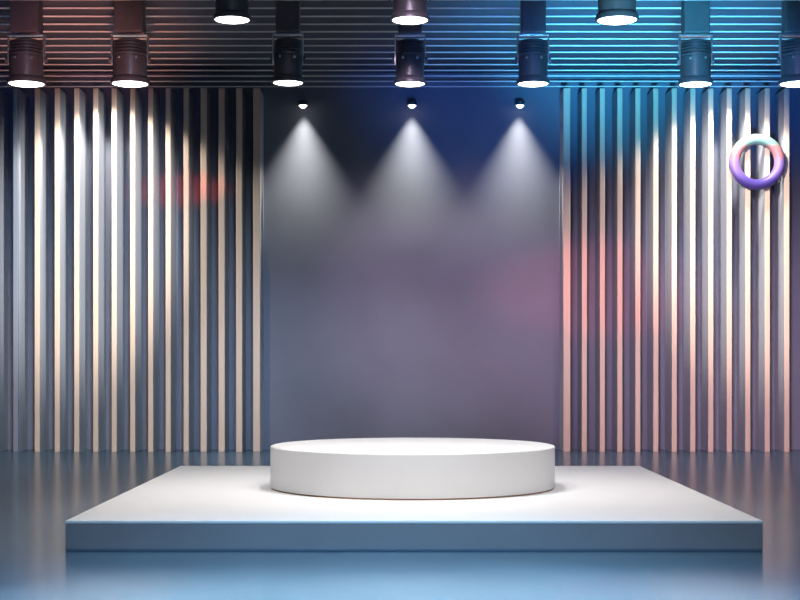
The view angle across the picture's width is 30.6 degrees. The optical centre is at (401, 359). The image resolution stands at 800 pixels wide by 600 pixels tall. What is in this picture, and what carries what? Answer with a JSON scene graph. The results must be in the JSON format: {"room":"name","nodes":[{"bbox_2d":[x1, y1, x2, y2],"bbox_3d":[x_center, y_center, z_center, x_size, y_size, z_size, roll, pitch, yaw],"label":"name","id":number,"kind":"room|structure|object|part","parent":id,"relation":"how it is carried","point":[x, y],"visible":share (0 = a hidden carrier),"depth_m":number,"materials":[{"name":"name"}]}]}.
{"room":"studio","nodes":[
{"label":"studio","id":0,"kind":"room"},
{"bbox_2d":[0,73,799,449],"bbox_3d":[0.000,-1.515,22.520,24.000,5.780,0.200,0,0,0],"label":"wall","id":1,"kind":"structure","parent":0,"point":[411,255],"depth_m":22.42,"materials":[{"name":"blue paint"}]},
{"bbox_2d":[0,90,7,450],"bbox_3d":[-6.081,-1.344,22.120,0.078,5.438,0.600,0,0,0],"label":"slat","id":2,"kind":"object","parent":1,"relation":"attached to","point":[3,97],"depth_m":22.15,"materials":[{"name":"grey laminate"}]},
{"bbox_2d":[13,88,27,451],"bbox_3d":[-5.775,-1.344,22.120,0.078,5.438,0.600,0,0,0],"label":"slat","id":3,"kind":"object","parent":1,"relation":"attached to","point":[20,99],"depth_m":21.91,"materials":[{"name":"grey laminate"}]},
{"bbox_2d":[35,88,48,451],"bbox_3d":[-5.454,-1.344,22.120,0.078,5.438,0.600,0,0,0],"label":"slat","id":4,"kind":"object","parent":1,"relation":"attached to","point":[41,98],"depth_m":21.95,"materials":[{"name":"grey laminate"}]},
{"bbox_2d":[55,88,68,451],"bbox_3d":[-5.155,-1.344,22.120,0.078,5.438,0.600,0,0,0],"label":"slat","id":5,"kind":"object","parent":1,"relation":"attached to","point":[61,98],"depth_m":21.95,"materials":[{"name":"grey laminate"}]},
{"bbox_2d":[74,88,87,451],"bbox_3d":[-4.863,-1.344,22.120,0.078,5.438,0.600,0,0,0],"label":"slat","id":6,"kind":"object","parent":1,"relation":"attached to","point":[80,98],"depth_m":21.93,"materials":[{"name":"grey laminate"}]},
{"bbox_2d":[93,88,105,451],"bbox_3d":[-4.579,-1.344,22.120,0.078,5.438,0.600,0,0,0],"label":"slat","id":7,"kind":"object","parent":1,"relation":"attached to","point":[99,98],"depth_m":21.93,"materials":[{"name":"grey laminate"}]},
{"bbox_2d":[112,88,123,451],"bbox_3d":[-4.303,-1.344,22.120,0.078,5.438,0.600,0,0,0],"label":"slat","id":8,"kind":"object","parent":1,"relation":"attached to","point":[117,96],"depth_m":21.82,"materials":[{"name":"grey laminate"}]},
{"bbox_2d":[130,88,141,451],"bbox_3d":[-4.026,-1.344,22.120,0.078,5.438,0.600,0,0,0],"label":"slat","id":9,"kind":"object","parent":1,"relation":"attached to","point":[135,96],"depth_m":21.82,"materials":[{"name":"grey laminate"}]},
{"bbox_2d":[148,88,159,451],"bbox_3d":[-3.757,-1.344,22.120,0.078,5.438,0.600,0,0,0],"label":"slat","id":10,"kind":"object","parent":1,"relation":"attached to","point":[153,96],"depth_m":21.82,"materials":[{"name":"grey laminate"}]},
{"bbox_2d":[166,88,176,451],"bbox_3d":[-3.496,-1.344,22.120,0.078,5.438,0.600,0,0,0],"label":"slat","id":11,"kind":"object","parent":1,"relation":"attached to","point":[171,97],"depth_m":21.92,"materials":[{"name":"grey laminate"}]},
{"bbox_2d":[184,88,193,451],"bbox_3d":[-3.227,-1.344,22.120,0.078,5.438,0.600,0,0,0],"label":"slat","id":12,"kind":"object","parent":1,"relation":"attached to","point":[188,95],"depth_m":21.82,"materials":[{"name":"grey laminate"}]},
{"bbox_2d":[201,88,211,451],"bbox_3d":[-2.965,-1.344,22.120,0.094,5.438,0.600,0,0,0],"label":"slat","id":13,"kind":"object","parent":1,"relation":"attached to","point":[206,97],"depth_m":21.82,"materials":[{"name":"grey laminate"}]},
{"bbox_2d":[219,88,228,451],"bbox_3d":[-2.696,-1.344,22.120,0.094,5.438,0.600,0,0,0],"label":"slat","id":14,"kind":"object","parent":1,"relation":"attached to","point":[223,95],"depth_m":21.82,"materials":[{"name":"grey laminate"}]},
{"bbox_2d":[236,88,245,451],"bbox_3d":[-2.435,-1.344,22.120,0.094,5.438,0.600,0,0,0],"label":"slat","id":15,"kind":"object","parent":1,"relation":"attached to","point":[240,95],"depth_m":21.82,"materials":[{"name":"grey laminate"}]},
{"bbox_2d":[253,88,263,451],"bbox_3d":[-2.173,-1.344,22.120,0.105,5.438,0.600,0,0,0],"label":"slat","id":16,"kind":"object","parent":1,"relation":"attached to","point":[258,97],"depth_m":21.82,"materials":[{"name":"grey laminate"}]},
{"bbox_2d":[298,100,307,107],"bbox_3d":[-1.505,-3.886,22.274,0.144,0.117,0.292,0,0,0],"label":"spotlight","id":17,"kind":"object","parent":1,"relation":"in","point":[302,103],"visible":1,"depth_m":22.15,"materials":[{"name":"black metal"}]},
{"bbox_2d":[407,100,416,107],"bbox_3d":[0.152,-3.886,22.274,0.144,0.117,0.292,0,0,0],"label":"recessed light","id":18,"kind":"object","parent":1,"relation":"in","point":[411,103],"visible":1,"depth_m":22.15,"materials":[{"name":"black metal"}]},
{"bbox_2d":[515,100,524,107],"bbox_3d":[1.794,-3.886,22.274,0.144,0.117,0.292,0,0,0],"label":"recessed light","id":19,"kind":"object","parent":1,"relation":"in","point":[519,103],"visible":1,"depth_m":22.14,"materials":[{"name":"black metal"}]},
{"bbox_2d":[559,88,569,451],"bbox_3d":[2.465,-1.344,22.120,0.105,5.438,0.600,0,0,0],"label":"slat","id":20,"kind":"object","parent":1,"relation":"attached to","point":[564,97],"depth_m":21.82,"materials":[{"name":"grey laminate"}]},
{"bbox_2d":[577,88,586,451],"bbox_3d":[2.726,-1.344,22.120,0.078,5.438,0.600,0,0,0],"label":"slat","id":21,"kind":"object","parent":1,"relation":"attached to","point":[582,96],"depth_m":21.82,"materials":[{"name":"grey laminate"}]},
{"bbox_2d":[595,88,604,451],"bbox_3d":[2.995,-1.344,22.120,0.078,5.438,0.600,0,0,0],"label":"slat","id":22,"kind":"object","parent":1,"relation":"attached to","point":[600,95],"depth_m":21.82,"materials":[{"name":"grey laminate"}]},
{"bbox_2d":[612,88,621,451],"bbox_3d":[3.257,-1.344,22.120,0.078,5.438,0.600,0,0,0],"label":"slat","id":23,"kind":"object","parent":1,"relation":"attached to","point":[617,95],"depth_m":21.82,"materials":[{"name":"grey laminate"}]},
{"bbox_2d":[629,88,639,451],"bbox_3d":[3.526,-1.344,22.120,0.078,5.438,0.600,0,0,0],"label":"slat","id":24,"kind":"object","parent":1,"relation":"attached to","point":[634,97],"depth_m":21.92,"materials":[{"name":"grey laminate"}]},
{"bbox_2d":[647,88,657,451],"bbox_3d":[3.795,-1.344,22.120,0.078,5.438,0.600,0,0,0],"label":"slat","id":25,"kind":"object","parent":1,"relation":"attached to","point":[652,97],"depth_m":21.91,"materials":[{"name":"grey laminate"}]},
{"bbox_2d":[665,88,676,451],"bbox_3d":[4.071,-1.344,22.120,0.078,5.438,0.600,0,0,0],"label":"slat","id":26,"kind":"object","parent":1,"relation":"attached to","point":[671,96],"depth_m":21.84,"materials":[{"name":"grey laminate"}]},
{"bbox_2d":[683,88,694,451],"bbox_3d":[4.348,-1.344,22.120,0.078,5.438,0.600,0,0,0],"label":"slat","id":27,"kind":"object","parent":1,"relation":"attached to","point":[689,96],"depth_m":21.90,"materials":[{"name":"grey laminate"}]},
{"bbox_2d":[700,88,712,451],"bbox_3d":[4.617,-1.344,22.120,0.078,5.438,0.600,0,0,0],"label":"slat","id":28,"kind":"object","parent":1,"relation":"attached to","point":[706,99],"depth_m":21.97,"materials":[{"name":"grey laminate"}]},
{"bbox_2d":[718,88,731,451],"bbox_3d":[4.893,-1.344,22.120,0.078,5.438,0.600,0,0,0],"label":"slat","id":29,"kind":"object","parent":1,"relation":"attached to","point":[725,98],"depth_m":21.99,"materials":[{"name":"grey laminate"}]},
{"bbox_2d":[736,88,749,451],"bbox_3d":[5.170,-1.344,22.120,0.078,5.438,0.600,0,0,0],"label":"slat","id":30,"kind":"object","parent":1,"relation":"attached to","point":[743,98],"depth_m":22.02,"materials":[{"name":"grey laminate"}]},
{"bbox_2d":[729,134,784,189],"bbox_3d":[5.286,-2.948,21.740,0.836,0.836,0.160,0,0,0],"label":"ring","id":31,"kind":"object","parent":30,"relation":"attached to","point":[766,141],"visible":1,"depth_m":21.67,"materials":[{"name":"paint"}]},
{"bbox_2d":[755,88,769,451],"bbox_3d":[5.461,-1.344,22.120,0.078,5.438,0.600,0,0,0],"label":"slat","id":32,"kind":"object","parent":1,"relation":"attached to","point":[762,99],"depth_m":21.91,"materials":[{"name":"grey laminate"}]},
{"bbox_2d":[774,88,788,451],"bbox_3d":[5.752,-1.344,22.120,0.078,5.438,0.600,0,0,0],"label":"slat","id":33,"kind":"object","parent":1,"relation":"attached to","point":[781,99],"depth_m":21.94,"materials":[{"name":"grey laminate"}]},
{"bbox_2d":[0,450,799,599],"bbox_3d":[0.000,1.475,9.310,24.000,0.200,26.620,0,0,0],"label":"floor","id":34,"kind":"structure","parent":0,"point":[40,491],"depth_m":9.91,"materials":[{"name":"concrete"}]},
{"bbox_2d":[65,466,762,551],"bbox_3d":[0.087,1.263,13.165,5.000,0.224,5.410,0,0,0],"label":"stage platform","id":35,"kind":"object","parent":34,"relation":"on","point":[183,508],"visible":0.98,"depth_m":10.60,"materials":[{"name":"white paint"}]},
{"bbox_3d":[-2.396,1.263,10.477,0.033,0.180,0.033,0,0,0],"label":"corner trim","id":36,"kind":"part","parent":35,"relation":"part of","materials":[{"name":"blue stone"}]},
{"bbox_2d":[270,438,554,499],"bbox_3d":[0.095,0.962,13.260,2.572,0.379,2.572,0,0,0],"label":"podium","id":37,"kind":"object","parent":35,"relation":"on","point":[349,468],"visible":1,"depth_m":12.21,"materials":[{"name":"white paint"}]},
{"bbox_3d":[0.087,1.263,13.165,4.984,0.180,5.394,0,0,0],"label":"panel","id":38,"kind":"part","parent":35,"relation":"part of","materials":[{"name":"blue stone"}]},
{"bbox_3d":[0.087,1.364,13.165,4.996,0.022,5.406,0,0,0],"label":"trim","id":39,"kind":"part","parent":35,"relation":"part of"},
{"bbox_3d":[2.570,1.263,10.477,0.033,0.180,0.033,0,0,0],"label":"corner trim","id":40,"kind":"part","parent":35,"relation":"part of","materials":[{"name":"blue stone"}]},
{"bbox_2d":[0,0,799,72],"bbox_3d":[0.000,-4.505,9.310,24.000,0.200,26.620,0,0,0],"label":"ceiling","id":41,"kind":"structure","parent":0,"point":[3,3],"depth_m":19.88,"materials":[{"name":"paint"}]},
{"bbox_2d":[5,0,47,87],"bbox_3d":[-4.300,-3.773,16.720,0.449,1.264,0.441,0,0,30],"label":"ceiling spotlight","id":42,"kind":"object","parent":41,"relation":"hanging from","point":[26,58],"visible":1,"depth_m":16.60,"materials":[{"name":"black metal"}]},
{"bbox_2d":[108,0,150,87],"bbox_3d":[-3.115,-3.773,16.720,0.453,1.264,0.445,0,0,30],"label":"ceiling spotlight","id":43,"kind":"object","parent":41,"relation":"hanging from","point":[129,58],"visible":1,"depth_m":16.60,"materials":[{"name":"black metal"}]},
{"bbox_2d":[212,0,251,24],"bbox_3d":[-1.747,-3.940,15.000,0.395,0.929,0.388,0,0,30],"label":"ceiling spotlight","id":44,"kind":"object","parent":41,"relation":"hanging from","point":[231,12],"visible":1,"depth_m":14.88,"materials":[{"name":"black metal"}]},
{"bbox_2d":[270,0,305,85],"bbox_3d":[-1.306,-3.779,16.720,0.376,1.252,0.369,0,0,30],"label":"ceiling spotlight","id":45,"kind":"object","parent":41,"relation":"hanging from","point":[287,57],"visible":1,"depth_m":16.62,"materials":[{"name":"black metal"}]},
{"bbox_2d":[0,58,776,58],"bbox_3d":[0.000,-4.235,19.723,23.000,0.340,0.028,0,0,0],"label":"batten","id":46,"kind":"object","parent":41,"relation":"hanging from","point":[0,58],"visible":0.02,"depth_m":19.71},
{"bbox_2d":[0,81,777,81],"bbox_3d":[0.000,-4.235,21.337,23.000,0.340,0.028,0,0,0],"label":"batten","id":47,"kind":"object","parent":41,"relation":"hanging from","point":[0,81],"visible":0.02,"depth_m":21.32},
{"bbox_2d":[0,52,778,52],"bbox_3d":[0.000,-4.235,19.319,23.000,0.340,0.028,0,0,0],"label":"batten","id":48,"kind":"object","parent":41,"relation":"hanging from","point":[0,52],"visible":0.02,"depth_m":19.31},
{"bbox_2d":[0,45,778,45],"bbox_3d":[0.000,-4.235,18.916,23.000,0.340,0.028,0,0,0],"label":"batten","id":49,"kind":"object","parent":41,"relation":"hanging from","point":[0,45],"visible":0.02,"depth_m":18.90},
{"bbox_2d":[0,86,779,86],"bbox_3d":[0.000,-4.235,21.740,23.000,0.340,0.028,0,0,0],"label":"batten","id":50,"kind":"object","parent":41,"relation":"hanging from","point":[0,86],"visible":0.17,"depth_m":21.73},
{"bbox_2d":[0,75,780,76],"bbox_3d":[0.000,-4.235,20.933,23.000,0.340,0.028,0,0,0],"label":"batten","id":51,"kind":"object","parent":41,"relation":"hanging from","point":[0,75],"visible":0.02,"depth_m":20.92,"materials":[{"name":"grey metal"}]},
{"bbox_2d":[0,23,780,24],"bbox_3d":[0.000,-4.235,17.705,23.000,0.340,0.028,0,0,0],"label":"batten","id":52,"kind":"object","parent":41,"relation":"hanging from","point":[0,23],"visible":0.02,"depth_m":17.69,"materials":[{"name":"grey metal"}]},
{"bbox_2d":[0,7,780,8],"bbox_3d":[0.000,-4.235,16.898,23.000,0.340,0.028,0,0,0],"label":"batten","id":53,"kind":"object","parent":41,"relation":"hanging from","point":[0,7],"visible":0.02,"depth_m":16.88,"materials":[{"name":"grey metal"}]},
{"bbox_2d":[0,31,780,31],"bbox_3d":[0.000,-4.235,18.108,23.000,0.340,0.028,0,0,0],"label":"batten","id":54,"kind":"object","parent":41,"relation":"hanging from","point":[0,31],"visible":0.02,"depth_m":18.10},
{"bbox_2d":[0,70,780,70],"bbox_3d":[0.000,-4.235,20.529,23.000,0.340,0.028,0,0,0],"label":"batten","id":55,"kind":"object","parent":41,"relation":"hanging from","point":[0,70],"visible":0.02,"depth_m":20.52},
{"bbox_2d":[0,64,780,64],"bbox_3d":[0.000,-4.235,20.126,23.000,0.340,0.028,0,0,0],"label":"batten","id":56,"kind":"object","parent":41,"relation":"hanging from","point":[0,64],"visible":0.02,"depth_m":20.11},
{"bbox_2d":[0,16,780,16],"bbox_3d":[0.000,-4.235,17.302,23.000,0.340,0.028,0,0,0],"label":"batten","id":57,"kind":"object","parent":41,"relation":"hanging from","point":[0,16],"visible":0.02,"depth_m":17.29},
{"bbox_2d":[0,38,791,39],"bbox_3d":[0.000,-4.235,18.512,23.000,0.340,0.028,0,0,0],"label":"batten","id":58,"kind":"object","parent":41,"relation":"hanging from","point":[0,38],"visible":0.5,"depth_m":18.50,"materials":[{"name":"grey metal"}]},
{"bbox_2d":[392,24,427,86],"bbox_3d":[0.092,-3.773,16.720,0.376,1.264,0.369,0,0,30],"label":"ceiling spotlight","id":59,"kind":"object","parent":41,"relation":"hanging from","point":[409,59],"visible":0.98,"depth_m":16.61,"materials":[{"name":"black metal"}]},
{"bbox_2d":[390,0,429,24],"bbox_3d":[0.082,-3.938,15.000,0.411,0.935,0.403,0,0,30],"label":"ceiling spotlight","id":60,"kind":"object","parent":41,"relation":"hanging from","point":[405,12],"visible":1,"depth_m":14.87,"materials":[{"name":"black metal"}]},
{"bbox_2d":[515,0,550,86],"bbox_3d":[1.500,-3.773,16.720,0.387,1.264,0.380,0,0,30],"label":"ceiling spotlight","id":61,"kind":"object","parent":41,"relation":"hanging from","point":[532,59],"visible":1,"depth_m":16.61,"materials":[{"name":"black metal"}]},
{"bbox_2d":[595,0,638,25],"bbox_3d":[2.209,-3.979,15.000,0.453,1.020,0.445,0,0,30],"label":"ceiling spotlight","id":62,"kind":"object","parent":41,"relation":"hanging from","point":[610,12],"visible":1,"depth_m":14.85,"materials":[{"name":"black metal"}]},
{"bbox_2d":[676,0,714,87],"bbox_3d":[3.361,-3.770,16.720,0.403,1.270,0.395,0,0,30],"label":"ceiling spotlight","id":63,"kind":"object","parent":41,"relation":"hanging from","point":[695,60],"visible":1,"depth_m":16.61,"materials":[{"name":"black metal"}]},
{"bbox_2d":[776,0,799,87],"bbox_3d":[4.535,-3.773,16.720,0.449,1.264,0.441,0,0,30],"label":"ceiling spotlight","id":64,"kind":"object","parent":41,"relation":"hanging from","point":[789,50],"visible":1,"depth_m":16.60,"materials":[{"name":"black metal"}]}
]}

